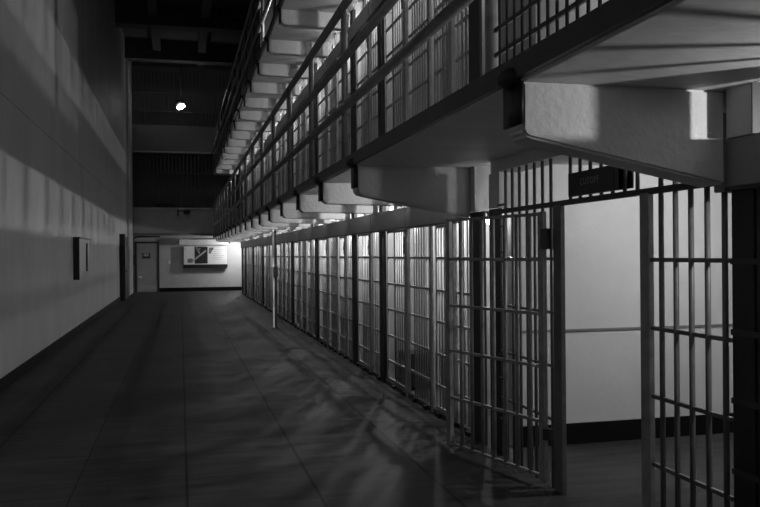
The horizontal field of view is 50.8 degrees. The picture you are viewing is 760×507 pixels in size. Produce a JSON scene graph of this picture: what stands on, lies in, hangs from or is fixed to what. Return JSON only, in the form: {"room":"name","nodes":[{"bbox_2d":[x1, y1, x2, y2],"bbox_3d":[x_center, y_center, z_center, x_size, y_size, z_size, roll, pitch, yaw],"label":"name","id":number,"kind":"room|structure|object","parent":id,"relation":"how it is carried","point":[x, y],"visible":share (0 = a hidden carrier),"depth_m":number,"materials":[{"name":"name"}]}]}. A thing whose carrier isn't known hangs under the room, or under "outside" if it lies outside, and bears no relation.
{"room":"prison interior","nodes":[
{"label":"prison interior","id":0,"kind":"room"},
{"bbox_2d":[0,0,126,378],"bbox_3d":[-6.425,-3.449,16.441,0.301,10.200,43.000,0,0,-14],"label":"wall","id":1,"kind":"structure","parent":0,"point":[63,62],"depth_m":13.88,"materials":[{"name":"paint"}]},
{"bbox_2d":[0,297,119,392],"bbox_3d":[-5.904,1.570,15.169,0.020,0.155,40.300,0,0,-14],"label":"baseboard","id":2,"kind":"structure","parent":1,"relation":"attached to","point":[14,375],"depth_m":12.52,"materials":[{"name":"black paint"}]},
{"bbox_2d":[73,237,90,279],"bbox_3d":[-6.309,0.101,16.993,0.140,0.860,2.070,0,0,-14],"label":"electrical box","id":3,"kind":"object","parent":1,"relation":"attached to","point":[80,244],"visible":1,"depth_m":16.21,"materials":[{"name":"grey paint"}]},
{"bbox_2d":[119,234,128,300],"bbox_3d":[-9.317,0.495,29.254,0.230,2.360,2.320,0,0,-14],"label":"door","id":4,"kind":"structure","parent":1,"relation":"in","point":[123,241],"depth_m":28.14,"materials":[{"name":"paint"}]},
{"bbox_2d":[126,60,132,294],"bbox_3d":[-10.418,-3.417,33.275,0.100,10.200,2.400,0,0,-14],"label":"trim","id":5,"kind":"structure","parent":1,"relation":"attached to","point":[129,180],"depth_m":32.52,"materials":[{"name":"paint"}]},
{"bbox_2d":[115,0,250,69],"bbox_3d":[-1.548,-8.363,17.512,10.400,1.050,43.300,0,0,-14],"label":"ceiling","id":6,"kind":"structure","parent":0,"point":[199,34],"depth_m":28.28,"materials":[{"name":"concrete"}]},
{"bbox_2d":[174,63,184,109],"bbox_3d":[-8.280,-7.245,33.053,0.437,2.577,0.379,0,0,31],"label":"floodlight","id":7,"kind":"object","parent":6,"relation":"hanging from","point":[179,103],"visible":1,"depth_m":33.00,"materials":[{"name":"glass"}]},
{"bbox_2d":[132,65,241,218],"bbox_3d":[-6.348,-4.699,37.538,10.080,7.700,0.300,0,0,-14],"label":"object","id":8,"kind":"structure","parent":0,"point":[144,82],"depth_m":36.66,"materials":[{"name":"black metal"}]},
{"bbox_2d":[132,71,238,235],"bbox_3d":[-8.674,-4.361,35.922,4.580,7.140,1.710,0,0,-14],"label":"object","id":9,"kind":"structure","parent":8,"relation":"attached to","point":[164,140],"depth_m":35.05,"materials":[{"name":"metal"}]},
{"bbox_2d":[133,235,241,291],"bbox_3d":[-5.945,0.398,36.083,10.080,2.500,0.300,0,0,-14],"label":"wall","id":10,"kind":"structure","parent":0,"point":[172,275],"depth_m":35.29,"materials":[{"name":"white paint"}]},
{"bbox_2d":[133,236,159,287],"bbox_3d":[-10.194,0.362,34.812,1.240,2.240,0.090,0,0,-14],"label":"conduit","id":11,"kind":"object","parent":10,"relation":"attached to","point":[136,236],"visible":0.7,"depth_m":34.68,"materials":[{"name":"metal"}]},
{"bbox_2d":[135,242,159,291],"bbox_3d":[-10.139,0.581,34.826,1.030,2.200,0.110,0,0,-14],"label":"door","id":12,"kind":"structure","parent":10,"relation":"in","point":[146,253],"depth_m":34.83,"materials":[{"name":"metal"}]},
{"bbox_2d":[160,287,241,291],"bbox_3d":[-5.338,1.558,36.065,8.930,0.170,0.025,0,0,-14],"label":"baseboard","id":13,"kind":"structure","parent":10,"relation":"attached to","point":[185,288],"depth_m":35.41,"materials":[{"name":"black paint"}]},
{"bbox_2d":[179,239,227,267],"bbox_3d":[-7.770,0.007,35.309,2.110,1.250,0.320,0,0,-14],"label":"display board","id":14,"kind":"object","parent":10,"relation":"attached to","point":[194,256],"visible":0.96,"depth_m":35.23,"materials":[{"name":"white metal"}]},
{"bbox_2d":[192,247,207,263],"bbox_3d":[-7.931,0.073,35.202,0.676,0.740,0.011,0,0,-14],"label":"photograph","id":15,"kind":"object","parent":14,"relation":"attached to","point":[199,254],"depth_m":35.20,"materials":[{"name":"grey paper"}]},
{"bbox_2d":[179,239,227,244],"bbox_3d":[-7.774,-0.498,35.309,2.110,0.240,0.320,0,0,-14],"label":"hood","id":16,"kind":"object","parent":14,"relation":"attached to","point":[188,241],"depth_m":35.13,"materials":[{"name":"white metal"}]},
{"bbox_2d":[183,264,227,267],"bbox_3d":[-7.712,0.557,35.364,1.900,0.150,0.240,0,0,-14],"label":"tray","id":17,"kind":"object","parent":14,"relation":"on","point":[185,265],"depth_m":35.25,"materials":[{"name":"black metal"}]},
{"bbox_2d":[231,0,259,89],"bbox_3d":[1.090,-6.809,15.343,5.755,0.200,37.220,0,0,-14],"label":"wall","id":18,"kind":"structure","parent":0,"point":[256,1],"depth_m":25.76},
{"bbox_2d":[262,237,269,310],"bbox_3d":[-3.334,0.462,23.581,0.115,2.330,2.035,0,0,-14],"label":"bars","id":19,"kind":"object","parent":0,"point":[267,246],"visible":0.55,"depth_m":23.42,"materials":[{"name":"grey paint"}]},
{"bbox_2d":[264,245,266,305],"bbox_3d":[-3.421,0.665,23.930,0.042,1.835,0.875,0,0,-14],"label":"gate","id":20,"kind":"object","parent":19,"relation":"on","point":[264,245],"visible":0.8,"depth_m":24.26,"materials":[{"name":"grey metal"}]},
{"bbox_2d":[269,245,272,312],"bbox_3d":[-2.938,0.459,21.992,0.115,2.330,1.280,0,0,-14],"label":"bars","id":21,"kind":"object","parent":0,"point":[269,245],"visible":0.29,"depth_m":22.52,"materials":[{"name":"black metal"}]},
{"bbox_2d":[276,232,284,319],"bbox_3d":[-2.530,0.455,20.359,0.115,2.330,2.035,0,0,-14],"label":"bars","id":22,"kind":"object","parent":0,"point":[280,315],"visible":0.49,"depth_m":20.17,"materials":[{"name":"grey paint"}]},
{"bbox_2d":[277,244,279,313],"bbox_3d":[-2.617,0.658,20.708,0.042,1.835,0.875,0,0,-14],"label":"gate","id":23,"kind":"object","parent":22,"relation":"on","point":[278,245],"visible":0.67,"depth_m":20.75,"materials":[{"name":"grey metal"}]},
{"bbox_2d":[284,230,290,323],"bbox_3d":[-2.134,0.452,18.770,0.115,2.330,1.280,0,0,-14],"label":"bars","id":24,"kind":"object","parent":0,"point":[288,320],"visible":0.42,"depth_m":18.68,"materials":[{"name":"black metal"}]},
{"bbox_2d":[279,232,287,243],"bbox_3d":[-2.291,-0.371,19.269,0.105,0.242,1.660,0,0,-14],"label":"box","id":25,"kind":"object","parent":24,"relation":"attached to","point":[283,237],"visible":0.77,"depth_m":19.19,"materials":[{"name":"paint"}]},
{"bbox_2d":[286,243,287,318],"bbox_3d":[-2.195,0.655,19.015,0.042,1.835,0.495,0,0,-14],"label":"gate","id":26,"kind":"object","parent":24,"relation":"on","point":[286,243],"visible":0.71,"depth_m":19.15,"materials":[{"name":"grey metal"}]},
{"bbox_2d":[291,227,307,332],"bbox_3d":[-1.727,0.449,17.138,0.115,2.330,2.035,0,0,-14],"label":"bars","id":27,"kind":"object","parent":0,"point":[299,326],"visible":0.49,"depth_m":16.95,"materials":[{"name":"grey paint"}]},
{"bbox_2d":[287,230,298,242],"bbox_3d":[-1.889,-0.374,17.658,0.105,0.242,1.660,0,0,-14],"label":"box","id":28,"kind":"object","parent":27,"relation":"attached to","point":[293,235],"visible":0.74,"depth_m":17.49,"materials":[{"name":"paint"}]},
{"bbox_2d":[294,242,298,324],"bbox_3d":[-1.814,0.652,17.487,0.042,1.835,0.875,0,0,-14],"label":"gate","id":29,"kind":"object","parent":27,"relation":"on","point":[297,243],"visible":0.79,"depth_m":17.44,"materials":[{"name":"grey metal"}]},
{"bbox_2d":[305,224,314,338],"bbox_3d":[-1.331,0.446,15.549,0.115,2.330,1.280,0,0,-14],"label":"bars","id":30,"kind":"object","parent":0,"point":[312,242],"visible":0.48,"depth_m":15.45,"materials":[{"name":"black metal"}]},
{"bbox_2d":[297,227,309,240],"bbox_3d":[-1.488,-0.377,16.048,0.105,0.242,1.660,0,0,-14],"label":"box","id":31,"kind":"object","parent":30,"relation":"attached to","point":[303,234],"visible":0.66,"depth_m":15.94,"materials":[{"name":"paint"}]},
{"bbox_2d":[307,240,310,332],"bbox_3d":[-1.392,0.649,15.794,0.042,1.835,0.495,0,0,-14],"label":"gate","id":32,"kind":"object","parent":30,"relation":"on","point":[308,241],"visible":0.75,"depth_m":15.86,"materials":[{"name":"grey metal"}]},
{"bbox_2d":[247,0,391,161],"bbox_3d":[1.349,-3.568,15.401,5.275,0.095,37.220,0,0,-14],"label":"ceiling","id":33,"kind":"structure","parent":0,"point":[358,7],"depth_m":13.22,"materials":[{"name":"concrete"}]},
{"bbox_2d":[241,170,244,217],"bbox_3d":[-5.407,-2.302,31.804,0.115,2.330,1.685,0,0,-14],"label":"prison cell front","id":34,"kind":"object","parent":33,"relation":"in","point":[241,170],"visible":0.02,"depth_m":32.46,"materials":[{"name":"grey paint"}]},
{"bbox_2d":[255,148,257,209],"bbox_3d":[-4.159,-2.312,26.802,0.115,2.330,2.035,0,0,-14],"label":"prison cell front","id":35,"kind":"object","parent":33,"relation":"in","point":[256,168],"visible":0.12,"depth_m":26.61,"materials":[{"name":"grey paint"}]},
{"bbox_2d":[258,148,260,208],"bbox_3d":[-3.763,-2.315,25.213,0.115,2.330,1.280,0,0,-14],"label":"prison cell front","id":36,"kind":"object","parent":33,"relation":"in","point":[258,148],"visible":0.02,"depth_m":25.74,"materials":[{"name":"black metal"}]},
{"bbox_2d":[265,133,268,203],"bbox_3d":[-3.356,-2.318,23.581,0.115,2.330,2.035,0,0,-14],"label":"prison cell front","id":37,"kind":"object","parent":33,"relation":"in","point":[266,160],"visible":0.12,"depth_m":23.39,"materials":[{"name":"grey paint"}]},
{"bbox_2d":[269,132,271,201],"bbox_3d":[-2.960,-2.321,21.992,0.115,2.330,1.280,0,0,-14],"label":"prison cell front","id":38,"kind":"object","parent":33,"relation":"in","point":[269,132],"visible":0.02,"depth_m":22.52,"materials":[{"name":"black metal"}]},
{"bbox_2d":[278,113,283,195],"bbox_3d":[-2.553,-2.325,20.359,0.115,2.330,2.035,0,0,-14],"label":"prison cell front","id":39,"kind":"object","parent":33,"relation":"in","point":[281,116],"visible":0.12,"depth_m":20.17,"materials":[{"name":"grey paint"}]},
{"bbox_2d":[276,141,278,197],"bbox_3d":[-2.640,-2.121,20.708,0.042,1.835,0.875,0,0,-14],"label":"gate","id":40,"kind":"object","parent":39,"relation":"on","point":[278,141],"visible":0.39,"depth_m":20.83,"materials":[{"name":"grey metal"}]},
{"bbox_2d":[212,0,357,174],"bbox_3d":[-2.070,-3.432,15.981,1.079,0.337,39.900,0,0,-14],"label":"walkway","id":41,"kind":"object","parent":33,"relation":"attached to","point":[295,26],"visible":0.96,"depth_m":14.72,"materials":[{"name":"concrete"}]},
{"bbox_2d":[212,0,276,166],"bbox_3d":[-2.879,-4.281,17.275,0.085,1.398,36.900,0,0,-14],"label":"gallery railing","id":42,"kind":"object","parent":41,"relation":"on","point":[264,10],"visible":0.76,"depth_m":18.77,"materials":[{"name":"paint"}]},
{"bbox_2d":[260,0,278,47],"bbox_3d":[-1.718,-4.641,14.695,0.970,2.100,0.050,0,0,-14],"label":"wall","id":43,"kind":"structure","parent":41,"relation":"on","point":[269,15],"depth_m":14.59,"materials":[{"name":"black metal"}]},
{"bbox_2d":[283,110,287,192],"bbox_3d":[-2.156,-2.328,18.770,0.115,2.330,1.280,0,0,-14],"label":"prison cell front","id":44,"kind":"object","parent":33,"relation":"in","point":[283,110],"visible":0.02,"depth_m":19.30,"materials":[{"name":"black metal"}]},
{"bbox_2d":[278,112,286,132],"bbox_3d":[-2.313,-3.151,19.269,0.105,0.242,1.660,0,0,-14],"label":"box","id":45,"kind":"object","parent":44,"relation":"attached to","point":[282,123],"visible":0.54,"depth_m":19.20,"materials":[{"name":"paint"}]},
{"bbox_2d":[285,132,286,191],"bbox_3d":[-2.217,-2.125,19.015,0.042,1.835,0.495,0,0,-14],"label":"gate","id":46,"kind":"object","parent":44,"relation":"on","point":[286,132],"visible":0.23,"depth_m":19.15,"materials":[{"name":"grey metal"}]},
{"bbox_2d":[292,85,306,187],"bbox_3d":[-1.749,-2.331,17.138,0.115,2.330,2.035,0,0,-14],"label":"prison cell front","id":47,"kind":"object","parent":33,"relation":"in","point":[302,87],"visible":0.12,"depth_m":16.93,"materials":[{"name":"grey paint"}]},
{"bbox_2d":[293,119,297,186],"bbox_3d":[-1.836,-2.128,17.487,0.042,1.835,0.875,0,0,-14],"label":"gate","id":48,"kind":"object","parent":47,"relation":"on","point":[296,121],"visible":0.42,"depth_m":17.44,"materials":[{"name":"grey metal"}]},
{"bbox_2d":[304,79,308,180],"bbox_3d":[-1.353,-2.334,15.549,0.115,2.330,1.280,0,0,-14],"label":"prison cell front","id":49,"kind":"object","parent":33,"relation":"in","point":[305,150],"visible":0.1,"depth_m":16.08,"materials":[{"name":"black metal"}]},
{"bbox_2d":[296,82,308,108],"bbox_3d":[-1.510,-3.157,16.048,0.105,0.242,1.660,0,0,-14],"label":"box","id":50,"kind":"object","parent":49,"relation":"attached to","point":[304,94],"visible":0.54,"depth_m":15.98,"materials":[{"name":"paint"}]},
{"bbox_2d":[306,106,308,179],"bbox_3d":[-1.414,-2.131,15.794,0.042,1.835,0.495,0,0,-14],"label":"gate","id":51,"kind":"object","parent":49,"relation":"on","point":[307,108],"visible":0.22,"depth_m":15.93,"materials":[{"name":"grey metal"}]},
{"bbox_2d":[314,44,335,174],"bbox_3d":[-0.946,-2.337,13.917,0.115,2.330,2.035,0,0,-14],"label":"prison cell front","id":52,"kind":"object","parent":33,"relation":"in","point":[331,94],"visible":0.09,"depth_m":13.73,"materials":[{"name":"grey paint"}]},
{"bbox_2d":[314,62,324,88],"bbox_3d":[-1.108,-3.160,14.437,0.105,0.242,1.660,0,0,-14],"label":"box","id":53,"kind":"object","parent":52,"relation":"attached to","point":[319,75],"visible":0.45,"depth_m":14.09,"materials":[{"name":"paint"}]},
{"bbox_2d":[318,87,324,172],"bbox_3d":[-1.033,-2.134,14.266,0.042,1.835,0.875,0,0,-14],"label":"gate","id":54,"kind":"object","parent":52,"relation":"on","point":[322,102],"visible":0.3,"depth_m":14.22,"materials":[{"name":"grey metal"}]},
{"bbox_2d":[335,20,350,161],"bbox_3d":[-0.550,-2.341,12.328,0.115,2.330,1.280,0,0,-14],"label":"prison cell front","id":55,"kind":"object","parent":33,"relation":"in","point":[336,74],"visible":0.09,"depth_m":12.85,"materials":[{"name":"black metal"}]},
{"bbox_2d":[324,39,340,74],"bbox_3d":[-0.707,-3.163,12.826,0.105,0.242,1.660,0,0,-14],"label":"box","id":56,"kind":"object","parent":55,"relation":"attached to","point":[335,54],"visible":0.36,"depth_m":12.88,"materials":[{"name":"paint"}]},
{"bbox_2d":[338,69,341,159],"bbox_3d":[-0.611,-2.138,12.572,0.042,1.835,0.495,0,0,-14],"label":"gate","id":57,"kind":"object","parent":55,"relation":"on","point":[339,71],"visible":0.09,"depth_m":12.71,"materials":[{"name":"grey metal"}]},
{"bbox_2d":[350,0,377,152],"bbox_3d":[-0.185,-2.344,10.865,0.115,2.330,1.685,0,0,-14],"label":"prison cell front","id":58,"kind":"object","parent":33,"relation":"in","point":[370,47],"visible":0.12,"depth_m":10.62,"materials":[{"name":"grey paint"}]},
{"bbox_2d":[347,1,370,46],"bbox_3d":[-0.305,-3.167,11.216,0.105,0.242,1.660,0,0,-14],"label":"box","id":59,"kind":"object","parent":58,"relation":"attached to","point":[361,20],"visible":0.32,"depth_m":11.00,"materials":[{"name":"paint"}]},
{"bbox_2d":[356,38,367,149],"bbox_3d":[-0.241,-2.141,11.088,0.042,1.835,0.795,0,0,-14],"label":"gate","id":60,"kind":"object","parent":58,"relation":"on","point":[364,104],"visible":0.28,"depth_m":11.08,"materials":[{"name":"grey metal"}]},
{"bbox_2d":[315,220,339,351],"bbox_3d":[-0.924,0.442,13.917,0.115,2.330,2.035,0,0,-14],"label":"bars","id":61,"kind":"object","parent":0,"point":[333,346],"visible":0.6,"depth_m":13.73,"materials":[{"name":"grey paint"}]},
{"bbox_2d":[310,224,325,239],"bbox_3d":[-1.086,-0.380,14.437,0.105,0.242,1.660,0,0,-14],"label":"box","id":62,"kind":"object","parent":61,"relation":"attached to","point":[316,232],"visible":0.81,"depth_m":14.32,"materials":[{"name":"paint"}]},
{"bbox_2d":[319,238,326,341],"bbox_3d":[-1.011,0.646,14.266,0.042,1.835,0.875,0,0,-14],"label":"gate","id":63,"kind":"object","parent":61,"relation":"on","point":[324,309],"visible":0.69,"depth_m":14.22,"materials":[{"name":"grey metal"}]},
{"bbox_2d":[336,214,358,361],"bbox_3d":[-0.528,0.439,12.328,0.115,2.330,1.280,0,0,-14],"label":"bars","id":64,"kind":"object","parent":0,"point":[348,355],"visible":0.51,"depth_m":12.22,"materials":[{"name":"black metal"}]},
{"bbox_2d":[325,220,344,237],"bbox_3d":[-0.684,-0.384,12.826,0.105,0.242,1.660,0,0,-14],"label":"box","id":65,"kind":"object","parent":64,"relation":"attached to","point":[335,229],"visible":0.74,"depth_m":12.75,"materials":[{"name":"paint"}]},
{"bbox_2d":[339,236,344,352],"bbox_3d":[-0.589,0.642,12.572,0.042,1.835,0.495,0,0,-14],"label":"gate","id":66,"kind":"object","parent":64,"relation":"on","point":[341,239],"visible":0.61,"depth_m":12.62,"materials":[{"name":"grey metal"}]},
{"bbox_2d":[248,0,484,204],"bbox_3d":[0.021,-2.345,15.866,2.545,2.330,35.170,0,0,-14],"label":"wall","id":67,"kind":"structure","parent":0,"point":[389,15],"depth_m":10.07,"materials":[{"name":"paint"}]},
{"bbox_2d":[0,290,733,506],"bbox_3d":[-1.504,1.712,17.657,10.400,0.200,43.000,0,0,-14],"label":"floor","id":68,"kind":"structure","parent":0,"point":[181,398],"depth_m":7.02,"materials":[{"name":"concrete"}]},
{"bbox_2d":[242,248,244,294],"bbox_3d":[-5.384,0.478,31.804,0.115,2.330,1.685,0,0,-14],"label":"prison cell front","id":69,"kind":"object","parent":68,"relation":"in","point":[243,285],"visible":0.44,"depth_m":32.45,"materials":[{"name":"grey paint"}]},
{"bbox_2d":[245,240,249,298],"bbox_3d":[-4.940,0.474,30.023,0.115,2.330,2.035,0,0,-14],"label":"prison cell front","id":70,"kind":"object","parent":68,"relation":"in","point":[246,295],"visible":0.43,"depth_m":30.84,"materials":[{"name":"grey paint"}]},
{"bbox_2d":[250,247,252,299],"bbox_3d":[-4.544,0.471,28.434,0.115,2.330,1.280,0,0,-14],"label":"prison cell front","id":71,"kind":"object","parent":68,"relation":"in","point":[251,256],"visible":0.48,"depth_m":28.37,"materials":[{"name":"black metal"}]},
{"bbox_2d":[252,238,258,303],"bbox_3d":[-4.137,0.468,26.802,0.115,2.330,2.035,0,0,-14],"label":"prison cell front","id":72,"kind":"object","parent":68,"relation":"in","point":[257,279],"visible":0.46,"depth_m":26.61,"materials":[{"name":"grey paint"}]},
{"bbox_2d":[254,247,255,299],"bbox_3d":[-4.224,0.671,27.151,0.042,1.835,0.875,0,0,-14],"label":"gate","id":73,"kind":"object","parent":72,"relation":"on","point":[254,247],"visible":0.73,"depth_m":27.21,"materials":[{"name":"grey metal"}]},
{"bbox_2d":[258,237,261,305],"bbox_3d":[-3.741,0.465,25.213,0.115,2.330,1.280,0,0,-14],"label":"prison cell front","id":74,"kind":"object","parent":68,"relation":"in","point":[259,247],"visible":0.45,"depth_m":25.18,"materials":[{"name":"black metal"}]},
{"bbox_2d":[271,230,278,327],"bbox_3d":[-2.290,0.453,17.402,0.170,2.330,0.140,0,0,-14],"label":"steel post","id":75,"kind":"object","parent":68,"relation":"on","point":[274,255],"visible":0.94,"depth_m":17.38,"materials":[{"name":"metal"}]},
{"bbox_2d":[352,206,387,379],"bbox_3d":[-0.163,0.436,10.865,0.115,2.330,1.685,0,0,-14],"label":"bars","id":76,"kind":"object","parent":68,"relation":"on","point":[371,370],"visible":0.55,"depth_m":10.60,"materials":[{"name":"black metal"}]},
{"bbox_2d":[344,214,370,235],"bbox_3d":[-0.283,-0.387,11.216,0.105,0.242,1.660,0,0,-14],"label":"box","id":77,"kind":"object","parent":76,"relation":"attached to","point":[358,225],"visible":0.77,"depth_m":11.10,"materials":[{"name":"paint"}]},
{"bbox_2d":[358,234,369,367],"bbox_3d":[-0.218,0.639,11.088,0.042,1.835,0.795,0,0,-14],"label":"gate","id":78,"kind":"object","parent":76,"relation":"on","point":[365,237],"visible":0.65,"depth_m":11.08,"materials":[{"name":"grey metal"}]},
{"bbox_2d":[379,206,436,410],"bbox_3d":[0.281,0.433,9.085,0.115,2.330,2.035,0,0,-14],"label":"bars","id":79,"kind":"object","parent":68,"relation":"on","point":[407,392],"visible":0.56,"depth_m":8.79,"materials":[{"name":"black metal"}]},
{"bbox_2d":[370,207,405,232],"bbox_3d":[0.119,-0.390,9.605,0.105,0.242,1.660,0,0,-14],"label":"beam","id":80,"kind":"structure","parent":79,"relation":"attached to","point":[391,220],"depth_m":9.46,"materials":[{"name":"paint"}]},
{"bbox_2d":[387,230,405,388],"bbox_3d":[0.194,0.636,9.434,0.042,1.835,0.875,0,0,-14],"label":"gate","id":81,"kind":"object","parent":79,"relation":"on","point":[398,284],"visible":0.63,"depth_m":9.39,"materials":[{"name":"grey metal"}]},
{"bbox_2d":[397,349,444,389],"bbox_3d":[1.110,1.376,9.831,1.710,0.430,0.675,0,0,-14],"label":"bunk","id":82,"kind":"object","parent":68,"relation":"on","point":[412,351],"visible":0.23,"depth_m":9.34,"materials":[{"name":"metal"}]},
{"bbox_2d":[411,352,444,387],"bbox_3d":[1.179,1.361,9.510,1.690,0.400,0.020,0,0,-14],"label":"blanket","id":83,"kind":"object","parent":82,"relation":"on","point":[412,355],"depth_m":9.33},
{"bbox_2d":[470,211,487,445],"bbox_3d":[0.835,0.621,6.775,0.024,1.945,0.315,0,0,-14],"label":"steel pillar","id":84,"kind":"structure","parent":68,"relation":"on","point":[476,230],"depth_m":6.75,"materials":[{"name":"grey metal"}]},
{"bbox_2d":[445,212,553,481],"bbox_3d":[0.848,0.633,5.910,0.060,1.830,1.241,0,0,-29],"label":"gate","id":85,"kind":"object","parent":68,"relation":"on","point":[544,235],"visible":1,"depth_m":5.80,"materials":[{"name":"metal"}]},
{"bbox_2d":[489,113,733,506],"bbox_3d":[1.250,0.472,5.077,0.046,2.235,2.930,0,0,-14],"label":"bars","id":86,"kind":"object","parent":68,"relation":"on","point":[556,208],"visible":0.83,"depth_m":4.29,"materials":[{"name":"metal"}]},
{"bbox_2d":[568,166,633,196],"bbox_3d":[1.302,-0.431,4.757,0.110,0.150,0.580,0,0,-14],"label":"sign","id":87,"kind":"object","parent":86,"relation":"attached to","point":[606,178],"visible":1,"depth_m":4.67,"materials":[{"name":"black metal"}]},
{"bbox_2d":[730,82,759,506],"bbox_3d":[1.889,0.420,2.812,0.199,2.330,1.745,0,0,-14],"label":"wall","id":88,"kind":"structure","parent":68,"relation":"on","point":[745,261],"depth_m":3.55,"materials":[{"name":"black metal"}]},
{"bbox_2d":[714,132,759,192],"bbox_3d":[1.821,-0.410,2.861,0.095,0.250,1.830,0,0,-14],"label":"beam","id":89,"kind":"structure","parent":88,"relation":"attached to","point":[741,155],"depth_m":3.56,"materials":[{"name":"paint"}]},
{"bbox_2d":[247,206,503,410],"bbox_3d":[0.043,0.435,15.866,2.545,2.330,35.170,0,0,-14],"label":"wall","id":90,"kind":"structure","parent":0,"point":[391,235],"depth_m":10.07,"materials":[{"name":"paint"}]},
{"bbox_2d":[242,0,545,94],"bbox_3d":[-1.101,-3.754,14.791,0.210,5.875,37.220,0,0,-14],"label":"wall","id":91,"kind":"structure","parent":0,"point":[543,3],"depth_m":5.93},
{"bbox_2d":[429,226,446,420],"label":"bars","id":92,"kind":"object","parent":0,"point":[438,412],"depth_m":8.03,"materials":[{"name":"grey paint"}]},
{"bbox_2d":[405,207,458,228],"bbox_3d":[0.521,-0.393,7.994,0.105,0.242,1.660,0,0,-14],"label":"beam","id":93,"kind":"structure","parent":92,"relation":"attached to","point":[415,218],"depth_m":8.13,"materials":[{"name":"paint"}]},
{"bbox_2d":[435,225,446,413],"bbox_3d":[0.616,0.633,7.740,0.042,1.835,0.495,0,0,-14],"label":"gate","id":94,"kind":"object","parent":92,"relation":"on","point":[439,290],"visible":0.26,"depth_m":7.88,"materials":[{"name":"grey metal"}]},
{"bbox_2d":[452,221,469,436],"label":"bars","id":95,"kind":"object","parent":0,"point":[454,226],"depth_m":7.29,"materials":[{"name":"grey paint"}]},
{"bbox_2d":[469,166,492,212],"bbox_3d":[0.841,-0.547,6.982,0.190,0.380,0.420,0,0,-14],"label":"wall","id":96,"kind":"structure","parent":0,"point":[479,175],"depth_m":6.78,"materials":[{"name":"white paint"}]},
{"bbox_2d":[550,0,607,34],"bbox_3d":[1.413,-2.179,5.154,0.140,2.685,3.210,0,0,-14],"label":"wall","id":97,"kind":"structure","parent":0,"point":[593,3],"depth_m":5.48,"materials":[{"name":"white paint"}]},
{"bbox_2d":[470,80,759,167],"bbox_3d":[0.999,-0.785,16.890,5.275,0.095,40.290,0,0,-14],"label":"ceiling","id":98,"kind":"structure","parent":0,"point":[574,161],"depth_m":6.55,"materials":[{"name":"concrete"}]},
{"bbox_2d":[213,0,759,241],"bbox_3d":[-2.046,-0.553,15.981,1.079,0.535,39.900,0,0,-14],"label":"walkway","id":99,"kind":"object","parent":98,"relation":"attached to","point":[637,86],"visible":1,"depth_m":3.55,"materials":[{"name":"concrete"}]},
{"bbox_2d":[212,0,473,234],"bbox_3d":[-3.401,-1.497,19.458,0.085,1.398,32.400,0,0,-14],"label":"gallery railing","id":100,"kind":"object","parent":99,"relation":"on","point":[454,7],"visible":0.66,"depth_m":8.22,"materials":[{"name":"metal"}]},
{"bbox_2d":[377,0,433,136],"bbox_3d":[0.259,-2.347,9.085,0.115,2.330,2.035,0,0,-14],"label":"bars","id":101,"kind":"object","parent":99,"relation":"on","point":[381,26],"visible":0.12,"depth_m":8.89,"materials":[{"name":"grey paint"}]},
{"bbox_2d":[368,0,385,18],"bbox_3d":[0.097,-3.170,9.605,0.105,0.242,1.660,0,0,-14],"label":"box","id":102,"kind":"object","parent":101,"relation":"attached to","point":[374,5],"visible":0.65,"depth_m":10.12,"materials":[{"name":"paint"}]},
{"bbox_2d":[385,0,402,132],"bbox_3d":[0.172,-2.144,9.434,0.042,1.835,0.875,0,0,-14],"label":"gate","id":103,"kind":"object","parent":101,"relation":"on","point":[396,24],"visible":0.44,"depth_m":9.39,"materials":[{"name":"grey metal"}]},
{"bbox_2d":[427,0,468,107],"bbox_3d":[0.655,-2.350,7.496,0.115,2.330,1.280,0,0,-14],"label":"bars","id":104,"kind":"object","parent":99,"relation":"on","point":[451,25],"visible":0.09,"depth_m":7.39,"materials":[{"name":"black metal"}]},
{"bbox_2d":[433,0,447,103],"bbox_3d":[0.594,-2.147,7.740,0.042,1.835,0.495,0,0,-14],"label":"gate","id":105,"kind":"object","parent":104,"relation":"on","point":[437,38],"visible":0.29,"depth_m":7.79,"materials":[{"name":"grey metal"}]},
{"bbox_2d":[468,0,481,82],"bbox_3d":[0.806,-2.159,6.801,0.024,1.945,0.260,0,0,-14],"label":"steel pillar","id":106,"kind":"structure","parent":104,"relation":"attached to","point":[474,8],"depth_m":6.76,"materials":[{"name":"grey metal"}]},
{"bbox_2d":[485,0,601,72],"bbox_3d":[0.922,-2.147,2.104,0.058,2.670,3.429,0,0,-14],"label":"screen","id":107,"kind":"object","parent":99,"relation":"on","point":[493,10],"visible":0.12,"depth_m":3.48,"materials":[{"name":"metal"}]},
{"bbox_2d":[507,164,732,445],"bbox_3d":[3.529,0.407,7.241,5.055,2.330,0.175,0,0,-14],"label":"wall","id":108,"kind":"structure","parent":0,"point":[602,238],"depth_m":6.79,"materials":[{"name":"paint"}]},
{"bbox_2d":[489,172,517,208],"bbox_3d":[0.988,-0.502,6.411,0.162,0.279,0.220,0,0,-14],"label":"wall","id":109,"kind":"structure","parent":108,"relation":"attached to","point":[496,180],"depth_m":6.32,"materials":[{"name":"paint"}]},
{"bbox_2d":[523,413,732,447],"bbox_3d":[3.557,1.487,7.161,5.055,0.170,0.020,0,0,-14],"label":"baseboard","id":110,"kind":"structure","parent":108,"relation":"attached to","point":[630,429],"depth_m":6.77,"materials":[{"name":"black paint"}]},
{"bbox_2d":[726,83,753,138],"bbox_3d":[1.689,-0.634,3.581,0.190,0.219,0.170,0,0,-14],"label":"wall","id":111,"kind":"structure","parent":0,"point":[738,99],"depth_m":3.56,"materials":[{"name":"paint"}]},
{"bbox_2d":[491,93,725,172],"bbox_3d":[1.322,-0.693,5.072,0.200,0.095,2.800,0,0,-14],"label":"trim","id":112,"kind":"structure","parent":111,"relation":"attached to","point":[534,155],"depth_m":5.78,"materials":[{"name":"concrete"}]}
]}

